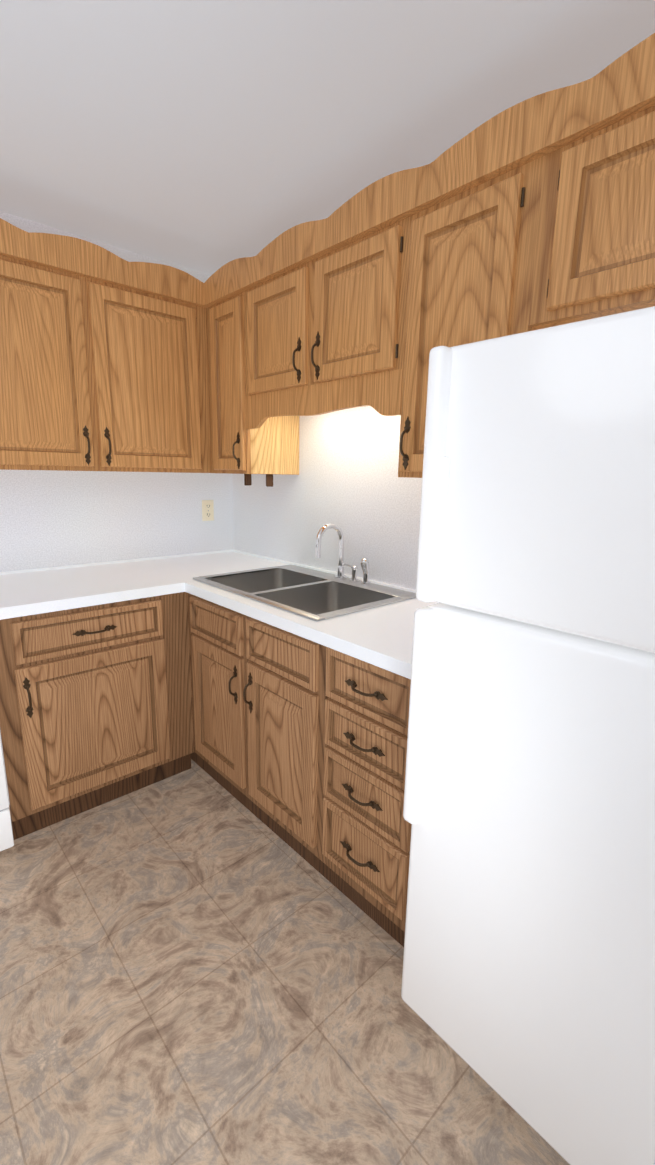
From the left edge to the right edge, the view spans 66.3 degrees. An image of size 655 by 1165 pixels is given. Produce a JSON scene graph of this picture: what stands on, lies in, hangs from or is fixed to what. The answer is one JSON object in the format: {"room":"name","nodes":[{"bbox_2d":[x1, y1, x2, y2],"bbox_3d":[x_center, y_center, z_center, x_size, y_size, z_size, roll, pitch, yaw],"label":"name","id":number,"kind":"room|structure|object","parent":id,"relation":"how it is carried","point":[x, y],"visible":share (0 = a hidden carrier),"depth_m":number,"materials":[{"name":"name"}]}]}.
{"room":"kitchen","nodes":[
{"label":"kitchen","id":0,"kind":"room"},
{"bbox_2d":[0,211,233,571],"bbox_3d":[-1.377,-0.329,2.284,2.325,2.380,0.100,-10,16,-41],"label":"wall","id":1,"kind":"structure","parent":0,"point":[51,518],"depth_m":2.46,"materials":[{"name":"paint"}]},
{"bbox_2d":[0,218,210,472],"bbox_3d":[-1.049,-0.923,2.154,1.041,0.868,0.322,-10,16,-41],"label":"upper cabinet","id":2,"kind":"object","parent":1,"relation":"attached to","point":[103,360],"visible":0.98,"depth_m":2.03,"materials":[{"name":"brown wood"}]},
{"bbox_2d":[202,500,213,520],"bbox_3d":[-0.676,-0.408,2.841,0.072,0.116,0.009,-10,16,-41],"label":"electrical outlet","id":3,"kind":"object","parent":1,"relation":"attached to","point":[207,510],"visible":1,"depth_m":2.84,"materials":[{"name":"beige plastic"}]},
{"bbox_2d":[0,759,569,1164],"bbox_3d":[-0.409,1.107,1.476,2.325,0.050,3.050,-10,16,-41],"label":"floor","id":4,"kind":"structure","parent":0,"point":[199,965],"depth_m":1.30,"materials":[{"name":"tile"}]},
{"bbox_2d":[0,733,13,851],"bbox_3d":[-1.595,0.427,1.665,0.760,1.155,0.718,-10,16,-41],"label":"gas range","id":5,"kind":"object","parent":4,"relation":"on","point":[6,838],"visible":1,"depth_m":1.77,"materials":[{"name":"white metal"}]},
{"bbox_2d":[0,592,193,839],"bbox_3d":[-1.072,0.461,2.223,0.731,0.872,0.658,-10,16,-41],"label":"base cabinet","id":6,"kind":"object","parent":4,"relation":"on","point":[95,705],"visible":1,"depth_m":1.97,"materials":[{"name":"brown wood"}]},
{"bbox_2d":[0,559,183,619],"bbox_3d":[-1.089,0.008,2.120,0.690,0.052,0.633,-10,16,-41],"label":"countertop","id":7,"kind":"structure","parent":6,"relation":"on","point":[26,592],"depth_m":2.06,"materials":[{"name":"laminate"}]},
{"bbox_2d":[189,637,194,761],"bbox_3d":[-0.584,0.376,2.661,0.626,0.872,0.654,-10,16,-41],"label":"base cabinet","id":8,"kind":"object","parent":4,"relation":"on","point":[192,754],"depth_m":2.43,"materials":[{"name":"brown wood"}]},
{"bbox_2d":[148,550,279,575],"bbox_3d":[-0.597,-0.081,2.573,0.420,0.052,0.610,-10,16,-41],"label":"countertop","id":9,"kind":"structure","parent":8,"relation":"on","point":[211,562],"depth_m":2.62,"materials":[{"name":"laminate"}]},
{"bbox_2d":[136,558,412,678],"bbox_3d":[-0.352,0.071,1.917,0.077,0.040,1.939,-10,16,-41],"label":"countertop","id":10,"kind":"structure","parent":8,"relation":"on","point":[381,636],"depth_m":1.55,"materials":[{"name":"laminate"}]},
{"bbox_2d":[228,549,438,603],"bbox_3d":[0.048,-0.004,2.271,0.111,0.052,1.939,-10,16,-41],"label":"countertop","id":11,"kind":"structure","parent":8,"relation":"on","point":[246,554],"depth_m":2.50,"materials":[{"name":"laminate"}]},
{"bbox_2d":[193,565,415,620],"bbox_3d":[-0.112,0.095,2.097,0.550,0.170,0.830,-10,16,-41],"label":"sink","id":12,"kind":"object","parent":11,"relation":"in","point":[315,595],"visible":0.4,"depth_m":2.12,"materials":[{"name":"silver metal"}]},
{"bbox_2d":[315,523,370,585],"bbox_3d":[0.066,-0.119,2.108,0.175,0.250,0.203,-10,16,-41],"label":"faucet","id":13,"kind":"object","parent":11,"relation":"on","point":[340,575],"visible":1,"depth_m":2.13,"materials":[{"name":"silver metal"}]},
{"bbox_2d":[187,593,318,867],"bbox_3d":[-0.081,0.502,2.122,0.626,0.872,0.842,-10,16,-41],"label":"base cabinet","id":14,"kind":"object","parent":4,"relation":"on","point":[300,746],"depth_m":1.85,"materials":[{"name":"brown wood"}]},
{"bbox_2d":[336,598,435,644],"bbox_3d":[0.319,0.155,1.591,0.420,0.040,0.539,-10,16,-41],"label":"countertop","id":15,"kind":"structure","parent":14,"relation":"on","point":[396,620],"depth_m":1.64,"materials":[{"name":"laminate"}]},
{"bbox_2d":[315,644,411,946],"bbox_3d":[0.338,0.607,1.671,0.626,0.872,0.406,-10,16,-41],"label":"base cabinet","id":16,"kind":"object","parent":4,"relation":"on","point":[363,835],"depth_m":1.47,"materials":[{"name":"brown wood"}]},
{"bbox_2d":[401,306,654,1164],"bbox_3d":[0.703,0.349,1.079,0.741,1.640,0.764,-10,16,-41],"label":"refrigerator","id":17,"kind":"object","parent":4,"relation":"on","point":[528,986],"visible":1,"depth_m":0.91,"materials":[{"name":"white metal"}]},
{"bbox_2d":[232,406,421,589],"bbox_3d":[0.471,-0.215,1.918,0.100,2.380,2.950,-10,16,-41],"label":"wall","id":18,"kind":"structure","parent":0,"point":[356,489],"depth_m":2.25,"materials":[{"name":"paint"}]},
{"bbox_2d":[204,258,303,476],"bbox_3d":[-0.459,-0.984,2.486,0.322,0.868,0.617,-10,16,-41],"label":"upper cabinet","id":19,"kind":"object","parent":18,"relation":"attached to","point":[247,439],"depth_m":2.27,"materials":[{"name":"brown wood"}]},
{"bbox_2d":[240,169,407,408],"bbox_3d":[0.047,-1.014,1.913,0.322,0.548,0.880,-10,16,-41],"label":"upper cabinet","id":20,"kind":"object","parent":18,"relation":"attached to","point":[320,304],"depth_m":1.73,"materials":[{"name":"brown wood"}]},
{"bbox_2d":[388,92,547,477],"bbox_3d":[0.474,-0.750,1.485,0.322,0.868,0.400,-10,16,-41],"label":"upper cabinet","id":21,"kind":"object","parent":18,"relation":"attached to","point":[470,223],"depth_m":1.33,"materials":[{"name":"brown wood"}]},
{"bbox_2d":[528,33,654,329],"bbox_3d":[0.930,-0.822,0.959,0.322,0.488,0.947,-10,16,-41],"label":"upper cabinet","id":22,"kind":"object","parent":18,"relation":"attached to","point":[537,212],"depth_m":1.10,"materials":[{"name":"brown wood"}]},
{"bbox_2d":[0,0,654,275],"bbox_3d":[-0.364,-1.268,0.963,2.325,0.050,3.050,-10,16,-41],"label":"ceiling","id":23,"kind":"structure","parent":0,"point":[209,137],"depth_m":1.37,"materials":[{"name":"white paint"}]}
]}

